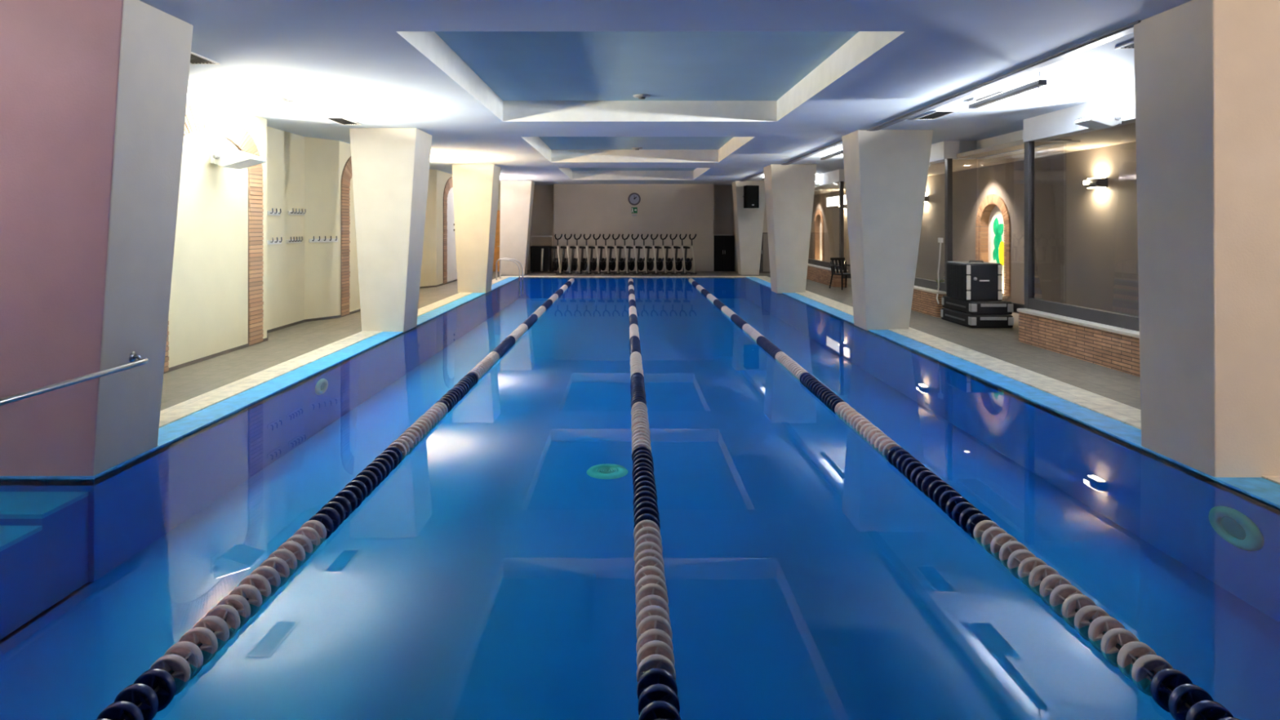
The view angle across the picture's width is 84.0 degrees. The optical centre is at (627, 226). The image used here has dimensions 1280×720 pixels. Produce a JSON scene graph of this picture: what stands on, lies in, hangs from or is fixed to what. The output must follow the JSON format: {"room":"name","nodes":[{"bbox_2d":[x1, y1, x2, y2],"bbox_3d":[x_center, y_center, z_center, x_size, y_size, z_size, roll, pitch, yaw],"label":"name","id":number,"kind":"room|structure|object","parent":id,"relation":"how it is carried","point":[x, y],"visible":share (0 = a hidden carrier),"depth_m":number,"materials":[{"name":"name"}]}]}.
{"room":"indoor swimming pool","nodes":[
{"label":"indoor swimming pool","id":0,"kind":"room"},
{"bbox_2d":[168,95,453,367],"bbox_3d":[-6.100,0.070,14.180,0.700,3.560,29.000,0,0,0],"label":"wall","id":1,"kind":"structure","parent":0,"point":[208,315],"depth_m":11.34,"materials":[{"name":"beige paint"}]},
{"bbox_2d":[163,105,263,373],"bbox_3d":[-5.732,0.090,9.830,0.036,3.460,2.700,0,0,0],"label":"brick arch","id":2,"kind":"object","parent":1,"relation":"attached to","point":[197,117],"visible":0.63,"depth_m":10.80,"materials":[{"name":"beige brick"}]},
{"bbox_2d":[210,145,266,169],"bbox_3d":[-5.440,-0.956,9.875,0.620,0.292,0.490,0,0,0],"label":"floodlight","id":3,"kind":"object","parent":1,"relation":"attached to","point":[224,157],"visible":1,"depth_m":9.68,"materials":[{"name":"white"}]},
{"bbox_2d":[266,208,281,215],"bbox_3d":[-6.113,-0.250,12.350,0.074,0.121,0.420,0,0,0],"label":"hook rail","id":4,"kind":"object","parent":1,"relation":"attached to","point":[268,213],"visible":1,"depth_m":12.34,"materials":[{"name":"silver metal"}]},
{"bbox_2d":[266,237,282,244],"bbox_3d":[-6.113,0.250,12.370,0.074,0.121,0.460,0,0,0],"label":"hook rail","id":5,"kind":"object","parent":1,"relation":"attached to","point":[268,242],"visible":1,"depth_m":12.36,"materials":[{"name":"silver metal"}]},
{"bbox_2d":[286,236,302,243],"bbox_3d":[-6.113,0.250,13.100,0.074,0.121,0.550,0,0,0],"label":"hook rail","id":6,"kind":"object","parent":1,"relation":"attached to","point":[289,241],"visible":1,"depth_m":13.09,"materials":[{"name":"silver metal"}]},
{"bbox_2d":[288,208,306,215],"bbox_3d":[-6.113,-0.270,13.200,0.074,0.121,0.620,0,0,0],"label":"hook rail","id":7,"kind":"object","parent":1,"relation":"attached to","point":[290,212],"visible":1,"depth_m":13.19,"materials":[{"name":"silver metal"}]},
{"bbox_2d":[168,279,457,372],"bbox_3d":[-5.944,1.786,14.180,0.412,0.072,29.000,0,0,0],"label":"baseboard","id":8,"kind":"structure","parent":1,"relation":"attached to","point":[193,362],"depth_m":10.78,"materials":[{"name":"beige tile"}]},
{"bbox_2d":[308,235,337,242],"bbox_3d":[-5.899,0.250,13.860,0.074,0.121,0.620,0,0,32],"label":"hook rail","id":9,"kind":"object","parent":1,"relation":"attached to","point":[317,240],"visible":1,"depth_m":13.85,"materials":[{"name":"silver metal"}]},
{"bbox_2d":[340,155,351,316],"bbox_3d":[-5.732,0.090,15.620,0.036,3.460,2.700,0,0,0],"label":"brick arch","id":10,"kind":"object","parent":1,"relation":"attached to","point":[346,176],"visible":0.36,"depth_m":14.44,"materials":[{"name":"brown brick"}]},
{"bbox_2d":[443,177,453,284],"bbox_3d":[-5.732,0.090,23.550,0.036,3.460,2.700,0,0,0],"label":"brick arch","id":11,"kind":"object","parent":1,"relation":"attached to","point":[449,184],"visible":0.45,"depth_m":22.41,"materials":[{"name":"brown brick"}]},
{"bbox_2d":[446,187,457,282],"bbox_3d":[-5.725,0.265,23.550,0.050,3.090,1.860,0,0,0],"label":"door","id":12,"kind":"structure","parent":1,"relation":"in","point":[451,271],"depth_m":23.16,"materials":[{"name":"white paint"}]},
{"bbox_2d":[497,183,500,210],"bbox_3d":[-5.350,0.070,29.600,2.100,3.560,1.800,0,0,0],"label":"wall","id":13,"kind":"structure","parent":0,"point":[499,196],"depth_m":28.70,"materials":[{"name":"beige paint"}]},
{"bbox_2d":[492,210,500,271],"bbox_3d":[-5.500,0.585,28.639,1.160,2.470,0.102,0,0,0],"label":"door","id":14,"kind":"structure","parent":13,"relation":"in","point":[496,251],"depth_m":28.65,"materials":[{"name":"orange wood"}]},
{"bbox_2d":[527,183,733,271],"bbox_3d":[1.300,0.070,30.850,15.800,3.560,4.300,0,0,0],"label":"wall","id":15,"kind":"structure","parent":0,"point":[704,211],"depth_m":28.70,"materials":[{"name":"grey paint"}]},
{"bbox_2d":[627,192,640,205],"bbox_3d":[0.290,-1.100,28.675,0.510,0.510,0.050,0,0,0],"label":"wall clock","id":16,"kind":"object","parent":15,"relation":"attached to","point":[634,198],"visible":1,"depth_m":28.67,"materials":[{"name":"grey plastic"}]},
{"bbox_2d":[631,207,637,216],"bbox_3d":[0.290,-0.590,28.680,0.240,0.360,0.040,0,0,0],"label":"exit sign","id":17,"kind":"object","parent":15,"relation":"attached to","point":[633,210],"visible":1,"depth_m":28.67,"materials":[{"name":"green plastic"}]},
{"bbox_2d":[160,270,1140,410],"bbox_3d":[1.300,1.936,14.500,15.800,0.228,37.000,0,0,0],"label":"floor","id":18,"kind":"structure","parent":0,"point":[180,385],"depth_m":10.29,"materials":[{"name":"tile"}]},
{"bbox_2d":[499,180,534,275],"bbox_3d":[-4.190,0.070,27.090,1.219,3.560,0.820,0,0,0],"label":"pillar","id":19,"kind":"structure","parent":18,"relation":"on","point":[516,196],"depth_m":26.69,"materials":[{"name":"paint"}]},
{"bbox_2d":[529,235,552,272],"bbox_3d":[-3.483,1.071,28.156,1.014,1.500,0.589,0,0,0],"label":"trolley","id":20,"kind":"object","parent":18,"relation":"on","point":[540,256],"visible":0.82,"depth_m":27.95,"materials":[{"name":"black plastic"}]},
{"bbox_2d":[548,234,562,274],"bbox_3d":[-2.775,1.053,27.381,0.326,1.533,1.017,0,0,-24],"label":"bike","id":21,"kind":"object","parent":18,"relation":"on","point":[556,262],"visible":1,"depth_m":27.19,"materials":[{"name":"metal"}]},
{"bbox_2d":[558,234,572,274],"bbox_3d":[-2.411,1.053,27.381,0.326,1.533,1.017,0,0,-24],"label":"bike","id":22,"kind":"object","parent":18,"relation":"on","point":[565,262],"visible":0.98,"depth_m":27.17,"materials":[{"name":"black metal"}]},
{"bbox_2d":[568,234,582,274],"bbox_3d":[-2.047,1.053,27.381,0.326,1.533,1.017,0,0,-24],"label":"bike","id":23,"kind":"object","parent":18,"relation":"on","point":[574,266],"visible":0.98,"depth_m":27.19,"materials":[{"name":"black metal"}]},
{"bbox_2d":[577,234,591,274],"bbox_3d":[-1.683,1.053,27.381,0.326,1.533,1.017,0,0,-24],"label":"bike","id":24,"kind":"object","parent":18,"relation":"on","point":[584,261],"visible":0.93,"depth_m":27.19,"materials":[{"name":"black metal"}]},
{"bbox_2d":[588,234,600,274],"bbox_3d":[-1.319,1.053,27.381,0.326,1.533,1.017,0,0,-24],"label":"bike","id":25,"kind":"object","parent":18,"relation":"on","point":[593,262],"visible":0.97,"depth_m":27.17,"materials":[{"name":"black plastic"}]},
{"bbox_2d":[596,234,610,274],"bbox_3d":[-0.956,1.053,27.381,0.326,1.533,1.017,0,0,-24],"label":"bike","id":26,"kind":"object","parent":18,"relation":"on","point":[602,264],"visible":0.98,"depth_m":27.20,"materials":[{"name":"black plastic"}]},
{"bbox_2d":[606,234,620,274],"bbox_3d":[-0.592,1.053,27.381,0.326,1.533,1.017,0,0,-24],"label":"bike","id":27,"kind":"object","parent":18,"relation":"on","point":[611,265],"visible":0.98,"depth_m":27.19,"materials":[{"name":"black plastic"}]},
{"bbox_2d":[616,234,630,274],"bbox_3d":[-0.228,1.053,27.381,0.326,1.533,1.017,0,0,-24],"label":"bike","id":28,"kind":"object","parent":18,"relation":"on","point":[621,262],"visible":0.98,"depth_m":27.21,"materials":[{"name":"black metal"}]},
{"bbox_2d":[625,234,639,274],"bbox_3d":[0.136,1.053,27.381,0.326,1.533,1.017,0,0,-24],"label":"bike","id":29,"kind":"object","parent":18,"relation":"on","point":[631,264],"visible":0.99,"depth_m":27.19,"materials":[{"name":"black metal"}]},
{"bbox_2d":[0,277,1279,719],"bbox_3d":[-0.460,2.325,13.300,10.080,0.950,25.400,0,0,0],"label":"swimming pool","id":30,"kind":"object","parent":18,"relation":"in","point":[488,575],"visible":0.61,"depth_m":5.65,"materials":[{"name":"blue liquid"}]},
{"bbox_2d":[0,491,88,639],"bbox_3d":[-4.570,2.270,4.175,1.260,0.660,2.050,0,0,0],"label":"steps","id":31,"kind":"structure","parent":30,"relation":"on","point":[44,535],"depth_m":4.82,"materials":[{"name":"tile"}]},
{"bbox_2d":[315,378,328,395],"bbox_3d":[-3.882,2.040,9.050,0.035,0.195,0.338,0,0,0],"label":"pool light","id":32,"kind":"object","parent":30,"relation":"attached to","point":[322,385],"visible":1,"depth_m":9.01,"materials":[{"name":"grey plastic"}]},
{"bbox_2d":[586,463,627,479],"bbox_3d":[-0.210,2.590,7.530,0.440,0.020,0.440,0,0,0],"label":"drain","id":33,"kind":"object","parent":30,"relation":"on","point":[608,470],"visible":1,"depth_m":7.49,"materials":[{"name":"teal plastic"}]},
{"bbox_2d":[0,276,1279,513],"bbox_3d":[-0.285,1.866,13.300,9.830,0.068,24.800,0,0,0],"label":"ledge","id":34,"kind":"object","parent":30,"relation":"attached to","point":[1268,491],"visible":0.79,"depth_m":7.42,"materials":[{"name":"tile"}]},
{"bbox_2d":[0,0,193,475],"bbox_3d":[-4.270,0.070,5.620,1.179,3.560,0.840,0,0,0],"label":"pillar","id":35,"kind":"structure","parent":34,"relation":"on","point":[93,93],"depth_m":5.21,"materials":[{"name":"paint"}]},
{"bbox_2d":[0,351,148,405],"bbox_3d":[-3.826,1.788,3.412,0.096,1.624,4.423,0,0,0],"label":"handrail","id":36,"kind":"object","parent":35,"relation":"attached to","point":[133,356],"visible":1,"depth_m":4.88,"materials":[{"name":"metal"}]},
{"bbox_2d":[842,129,933,330],"bbox_3d":[4.750,0.070,13.050,1.338,3.560,0.939,0,0,0],"label":"pillar","id":37,"kind":"structure","parent":34,"relation":"on","point":[886,171],"depth_m":12.59,"materials":[{"name":"paint"}]},
{"bbox_2d":[159,275,1279,484],"bbox_3d":[-0.050,1.860,13.300,10.300,0.080,25.600,0,0,0],"label":"pool coping","id":38,"kind":"object","parent":30,"relation":"on","point":[1126,414],"visible":0.48,"depth_m":8.85,"materials":[{"name":"stone"}]},
{"bbox_2d":[349,128,431,332],"bbox_3d":[-4.245,0.070,12.855,1.168,3.560,1.009,0,0,0],"label":"pillar","id":39,"kind":"structure","parent":38,"relation":"on","point":[390,166],"depth_m":12.36,"materials":[{"name":"paint"}]},
{"bbox_2d":[452,164,500,293],"bbox_3d":[-4.250,0.070,20.100,1.159,3.560,1.039,0,0,0],"label":"pillar","id":40,"kind":"structure","parent":38,"relation":"on","point":[475,186],"depth_m":19.59,"materials":[{"name":"paint"}]},
{"bbox_2d":[495,258,519,295],"bbox_3d":[-4.030,1.720,24.050,0.821,1.260,0.042,0,0,0],"label":"grab rail","id":41,"kind":"object","parent":38,"relation":"attached to","point":[498,259],"visible":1,"depth_m":24.03,"materials":[{"name":"metal"}]},
{"bbox_2d":[499,257,523,293],"bbox_3d":[-4.030,1.720,24.750,0.821,1.260,0.042,0,0,0],"label":"grab rail","id":42,"kind":"object","parent":38,"relation":"attached to","point":[502,258],"visible":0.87,"depth_m":24.73,"materials":[{"name":"metal"}]},
{"bbox_2d":[763,164,816,293],"bbox_3d":[4.585,0.070,20.100,1.268,3.560,1.039,0,0,0],"label":"pillar","id":43,"kind":"structure","parent":38,"relation":"on","point":[789,188],"depth_m":19.59,"materials":[{"name":"paint"}]},
{"bbox_2d":[1133,0,1279,477],"bbox_3d":[4.780,0.070,5.580,1.039,3.560,0.820,0,0,0],"label":"pillar","id":44,"kind":"structure","parent":38,"relation":"on","point":[1207,72],"depth_m":5.21,"materials":[{"name":"paint"}]},
{"bbox_2d":[1208,506,1263,551],"bbox_3d":[4.263,2.120,5.000,0.035,0.255,0.442,0,0,0],"label":"pool light","id":45,"kind":"object","parent":30,"relation":"attached to","point":[1233,526],"visible":1,"depth_m":4.97,"materials":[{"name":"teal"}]},
{"label":"pool water","id":46,"kind":"object","parent":30,"relation":"in","visible":0},
{"bbox_2d":[95,276,575,719],"bbox_3d":[-1.870,1.832,13.300,0.169,0.167,24.802,0,0,0],"label":"lane rope","id":47,"kind":"object","parent":46,"relation":"on","point":[156,687],"visible":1,"depth_m":3.66,"materials":[{"name":"white plastic"}]},
{"bbox_2d":[628,276,680,719],"bbox_3d":[0.120,1.832,13.300,0.168,0.167,24.802,0,0,0],"label":"lane rope","id":48,"kind":"object","parent":46,"relation":"on","point":[656,686],"visible":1,"depth_m":3.65,"materials":[{"name":"white plastic"}]},
{"bbox_2d":[686,276,1239,719],"bbox_3d":[2.150,1.832,13.300,0.168,0.167,24.802,0,0,0],"label":"lane rope","id":49,"kind":"object","parent":46,"relation":"on","point":[1171,689],"visible":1,"depth_m":3.66,"materials":[{"name":"white plastic"}]},
{"bbox_2d":[634,234,648,274],"bbox_3d":[0.499,1.053,27.381,0.326,1.533,1.017,0,0,-24],"label":"bike","id":50,"kind":"object","parent":18,"relation":"on","point":[640,261],"visible":0.97,"depth_m":27.19,"materials":[{"name":"black plastic"}]},
{"bbox_2d":[644,234,658,274],"bbox_3d":[0.863,1.053,27.381,0.326,1.533,1.017,0,0,-24],"label":"bike","id":51,"kind":"object","parent":18,"relation":"on","point":[650,264],"visible":0.96,"depth_m":27.19,"materials":[{"name":"black metal"}]},
{"bbox_2d":[653,234,667,274],"bbox_3d":[1.227,1.053,27.381,0.326,1.533,1.017,0,0,-24],"label":"bike","id":52,"kind":"object","parent":18,"relation":"on","point":[660,264],"visible":0.96,"depth_m":27.21,"materials":[{"name":"black metal"}]},
{"bbox_2d":[662,234,677,274],"bbox_3d":[1.591,1.053,27.381,0.326,1.533,1.017,0,0,-24],"label":"bike","id":53,"kind":"object","parent":18,"relation":"on","point":[668,261],"visible":0.98,"depth_m":27.19,"materials":[{"name":"black metal"}]},
{"bbox_2d":[671,234,687,274],"bbox_3d":[1.955,1.053,27.381,0.326,1.533,1.017,0,0,-24],"label":"bike","id":54,"kind":"object","parent":18,"relation":"on","point":[678,264],"visible":0.96,"depth_m":27.19,"materials":[{"name":"black metal"}]},
{"bbox_2d":[680,234,697,274],"bbox_3d":[2.318,1.053,27.381,0.326,1.533,1.017,0,0,-24],"label":"bike","id":55,"kind":"object","parent":18,"relation":"on","point":[688,264],"visible":0.92,"depth_m":27.21,"materials":[{"name":"black metal"}]},
{"bbox_2d":[714,234,733,271],"bbox_3d":[3.930,1.082,29.177,0.840,1.480,0.605,0,0,0],"label":"storage cabinet","id":56,"kind":"object","parent":18,"relation":"on","point":[723,243],"visible":0.91,"depth_m":28.90,"materials":[{"name":"black wood"}]},
{"bbox_2d":[732,180,765,275],"bbox_3d":[4.655,0.070,27.150,1.188,3.560,0.939,0,0,0],"label":"pillar","id":57,"kind":"structure","parent":18,"relation":"on","point":[748,222],"depth_m":26.69,"materials":[{"name":"paint"}]},
{"bbox_2d":[742,185,759,208],"bbox_3d":[4.466,-1.080,26.262,0.496,0.820,0.882,0,0,-14],"label":"loudspeaker","id":58,"kind":"object","parent":57,"relation":"attached to","point":[751,193],"visible":1,"depth_m":25.85,"materials":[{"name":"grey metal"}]},
{"bbox_2d":[746,186,758,206],"bbox_3d":[4.571,-1.085,25.849,0.440,0.730,0.015,0,0,-14],"label":"grille","id":59,"kind":"object","parent":58,"relation":"attached to","point":[752,191],"depth_m":25.83,"materials":[{"name":"black plastic"}]},
{"bbox_2d":[759,232,769,273],"bbox_3d":[5.450,1.032,27.927,1.000,1.580,0.545,0,0,0],"label":"wardrobe","id":60,"kind":"object","parent":18,"relation":"on","point":[764,260],"visible":0.28,"depth_m":27.68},
{"bbox_2d":[806,263,848,287],"bbox_3d":[6.410,1.570,23.600,0.460,0.520,4.640,0,0,0],"label":"brick wall","id":61,"kind":"structure","parent":18,"relation":"on","point":[817,273],"depth_m":22.39,"materials":[{"name":"brick"}]},
{"bbox_2d":[808,181,844,270],"bbox_3d":[6.420,-0.020,23.600,0.100,2.660,4.720,0,0,0],"label":"window","id":62,"kind":"structure","parent":61,"relation":"in","point":[824,264],"depth_m":21.24,"materials":[{"name":"black metal"}]},
{"bbox_2d":[829,257,850,289],"bbox_3d":[6.314,1.374,20.735,0.627,0.904,0.628,0,0,-20],"label":"armchair","id":63,"kind":"object","parent":18,"relation":"on","point":[839,259],"visible":0.86,"depth_m":20.91,"materials":[{"name":"black plastic"}]},
{"bbox_2d":[911,285,946,317],"bbox_3d":[6.410,1.570,16.400,0.460,0.520,4.440,0,0,0],"label":"brick wall","id":64,"kind":"structure","parent":18,"relation":"on","point":[924,300],"depth_m":14.71,"materials":[{"name":"brick"}]},
{"bbox_2d":[914,158,952,291],"bbox_3d":[6.420,-0.020,16.400,0.100,2.660,4.520,0,0,0],"label":"window","id":65,"kind":"structure","parent":64,"relation":"in","point":[931,284],"depth_m":14.15,"materials":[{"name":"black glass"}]},
{"bbox_2d":[936,237,943,303],"bbox_3d":[6.243,0.880,14.204,0.110,1.301,0.485,0,0,28],"label":"power cable","id":66,"kind":"object","parent":65,"relation":"hanging from","point":[940,240],"visible":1,"depth_m":14.35,"materials":[{"name":"white paint"}]},
{"bbox_2d":[937,237,943,242],"bbox_3d":[6.330,0.280,14.360,0.060,0.100,0.120,0,0,0],"label":"socket","id":67,"kind":"object","parent":66,"relation":"attached to","point":[940,239],"depth_m":14.30,"materials":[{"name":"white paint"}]},
{"bbox_2d":[940,307,1013,328],"bbox_3d":[6.518,1.705,13.308,0.780,0.230,1.240,0,0,0],"label":"flight case","id":68,"kind":"object","parent":18,"relation":"on","point":[965,319],"visible":0.88,"depth_m":12.70,"materials":[{"name":"black plastic"}]},
{"bbox_2d":[941,295,1013,315],"bbox_3d":[6.528,1.470,13.318,0.760,0.230,1.220,0,0,0],"label":"flight case","id":69,"kind":"object","parent":68,"relation":"on","point":[971,307],"visible":0.91,"depth_m":12.73,"materials":[{"name":"black plastic"}]},
{"bbox_2d":[946,260,1002,300],"bbox_3d":[6.459,0.989,13.265,0.682,0.723,0.830,0,0,0],"label":"flight case","id":70,"kind":"object","parent":69,"relation":"on","point":[971,280],"visible":1,"depth_m":12.87,"materials":[{"name":"black plastic"}]},
{"bbox_2d":[1017,308,1140,377],"bbox_3d":[6.410,1.570,9.175,0.460,0.520,4.390,0,0,0],"label":"brick wall","id":71,"kind":"structure","parent":18,"relation":"on","point":[1114,348],"depth_m":9.68,"materials":[{"name":"brick"}]},
{"bbox_2d":[1004,300,1025,312],"bbox_3d":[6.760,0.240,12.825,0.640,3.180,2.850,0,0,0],"label":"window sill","id":72,"kind":"structure","parent":71,"relation":"in","point":[1015,305],"depth_m":12.78,"materials":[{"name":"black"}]},
{"bbox_2d":[1024,141,1139,331],"bbox_3d":[6.420,-0.020,9.225,0.100,2.660,4.370,0,0,0],"label":"window","id":73,"kind":"structure","parent":71,"relation":"in","point":[1107,317],"depth_m":11.29,"materials":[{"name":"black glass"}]},
{"bbox_2d":[139,0,1191,185],"bbox_3d":[0.250,-2.010,13.500,13.700,0.600,35.000,0,0,0],"label":"ceiling","id":74,"kind":"structure","parent":0,"point":[541,92],"depth_m":8.39,"materials":[{"name":"paint"}]},
{"bbox_2d":[190,51,220,64],"bbox_3d":[-4.420,-1.703,7.050,0.310,0.014,0.810,0,0,0],"label":"ceiling vent","id":75,"kind":"object","parent":74,"relation":"in","point":[195,59],"visible":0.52,"depth_m":7.30,"materials":[{"name":"grey metal"}]},
{"bbox_2d":[322,116,361,124],"bbox_3d":[-4.600,-1.703,11.500,0.310,0.014,0.810,0,0,0],"label":"ceiling vent","id":76,"kind":"object","parent":74,"relation":"in","point":[340,120],"visible":1,"depth_m":11.45,"materials":[{"name":"grey metal"}]},
{"bbox_2d":[632,93,650,99],"bbox_3d":[0.230,-2.025,11.150,0.280,0.050,0.280,0,0,0],"label":"smoke detector","id":77,"kind":"object","parent":74,"relation":"in","point":[641,96],"visible":1,"depth_m":11.09,"materials":[{"name":"white plastic"}]},
{"bbox_2d":[820,145,843,159],"bbox_3d":[4.560,-1.616,15.800,0.099,0.188,1.600,0,0,0],"label":"lamp","id":78,"kind":"object","parent":74,"relation":"hanging from","point":[840,152],"visible":0.83,"depth_m":15.71,"materials":[{"name":"grey metal"}]},
{"bbox_2d":[914,110,957,119],"bbox_3d":[4.720,-1.703,10.900,0.310,0.014,0.810,0,0,0],"label":"ceiling vent","id":79,"kind":"object","parent":74,"relation":"in","point":[938,113],"visible":1,"depth_m":10.86,"materials":[{"name":"grey metal"}]},
{"bbox_2d":[740,20,1141,181],"bbox_3d":[4.330,-1.698,17.250,0.180,0.024,22.700,0,0,0],"label":"light strip","id":80,"kind":"object","parent":74,"relation":"attached to","point":[1125,30],"depth_m":8.03,"materials":[{"name":"white plastic"}]},
{"bbox_2d":[967,89,1008,102],"bbox_3d":[4.800,-1.703,9.300,0.310,0.014,0.810,0,0,0],"label":"ceiling light","id":81,"kind":"object","parent":74,"relation":"in","point":[993,93],"visible":0.44,"depth_m":9.24,"materials":[{"name":"white paint"}]},
{"bbox_2d":[968,71,1047,108],"bbox_3d":[4.560,-1.616,8.600,0.099,0.188,1.600,0,0,0],"label":"lamp","id":82,"kind":"object","parent":74,"relation":"hanging from","point":[1037,83],"visible":1,"depth_m":8.42,"materials":[{"name":"grey metal"}]},
{"bbox_2d":[1115,40,1133,48],"bbox_3d":[4.820,-1.703,6.400,0.310,0.014,0.810,0,0,0],"label":"ceiling vent","id":83,"kind":"object","parent":74,"relation":"in","point":[1130,45],"visible":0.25,"depth_m":6.73,"materials":[{"name":"grey metal"}]},
{"bbox_2d":[733,201,767,271],"bbox_3d":[5.500,0.070,29.600,2.200,3.560,1.800,0,0,0],"label":"wall","id":84,"kind":"structure","parent":0,"point":[765,223],"depth_m":28.78,"materials":[{"name":"grey paint"}]},
{"bbox_2d":[808,141,1138,316],"bbox_3d":[8.450,0.070,14.500,0.500,3.560,37.000,0,0,0],"label":"wall","id":85,"kind":"structure","parent":0,"point":[1086,240],"depth_m":13.58,"materials":[{"name":"beige paint"}]},
{"bbox_2d":[813,209,823,261],"bbox_3d":[8.245,0.420,30.400,0.270,2.280,1.460,0,0,0],"label":"surround","id":86,"kind":"object","parent":85,"relation":"attached to","point":[818,237],"visible":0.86,"depth_m":30.84,"materials":[{"name":"brick"}]},
{"bbox_2d":[826,193,846,208],"bbox_3d":[8.190,-0.990,27.700,0.020,0.460,3.100,0,0,0],"label":"window","id":87,"kind":"structure","parent":85,"relation":"in","point":[831,201],"depth_m":28.16,"materials":[{"name":"white glass"}]},
{"bbox_2d":[924,195,928,202],"bbox_3d":[8.098,-0.750,19.500,0.205,0.176,0.340,0,0,0],"label":"wall lamp","id":88,"kind":"object","parent":85,"relation":"attached to","point":[926,197],"visible":0.2,"depth_m":19.33,"materials":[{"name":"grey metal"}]},
{"bbox_2d":[975,194,1010,298],"bbox_3d":[8.245,0.420,15.950,0.270,2.280,1.460,0,0,0],"label":"surround","id":89,"kind":"object","parent":85,"relation":"attached to","point":[991,204],"visible":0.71,"depth_m":16.18,"materials":[{"name":"brick"}]},
{"bbox_2d":[991,211,1004,275],"bbox_3d":[8.329,0.385,15.950,0.032,1.430,0.680,0,0,0],"label":"artwork","id":90,"kind":"object","parent":89,"relation":"attached to","point":[997,224],"visible":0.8,"depth_m":15.95,"materials":[{"name":"multicoloured glass"}]},
{"bbox_2d":[1083,177,1107,188],"bbox_3d":[8.098,-0.750,12.300,0.205,0.176,0.340,0,0,0],"label":"wall lamp","id":91,"kind":"object","parent":85,"relation":"attached to","point":[1098,182],"visible":1,"depth_m":12.18,"materials":[{"name":"grey metal"}]},
{"bbox_2d":[813,89,1135,191],"bbox_3d":[6.800,-1.530,12.450,0.900,0.360,32.900,0,0,0],"label":"wall","id":92,"kind":"structure","parent":0,"point":[1046,127],"depth_m":10.99,"materials":[{"name":"paint"}]},
{"bbox_2d":[814,181,818,187],"bbox_3d":[6.117,-1.379,23.581,0.465,0.219,0.368,0,0,0],"label":"floodlight","id":93,"kind":"object","parent":92,"relation":"attached to","point":[816,184],"visible":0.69,"depth_m":23.44,"materials":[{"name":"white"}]},
{"bbox_2d":[1074,109,1121,129],"bbox_3d":[6.117,-1.379,9.181,0.465,0.219,0.368,0,0,0],"label":"floodlight","id":94,"kind":"object","parent":92,"relation":"attached to","point":[1110,118],"visible":1,"depth_m":9.04,"materials":[{"name":"white"}]},
{"bbox_2d":[813,122,1135,195],"bbox_3d":[7.500,-1.410,14.500,1.800,0.080,37.000,0,0,0],"label":"ceiling","id":95,"kind":"structure","parent":0,"point":[1126,133],"depth_m":12.77,"materials":[{"name":"white paint"}]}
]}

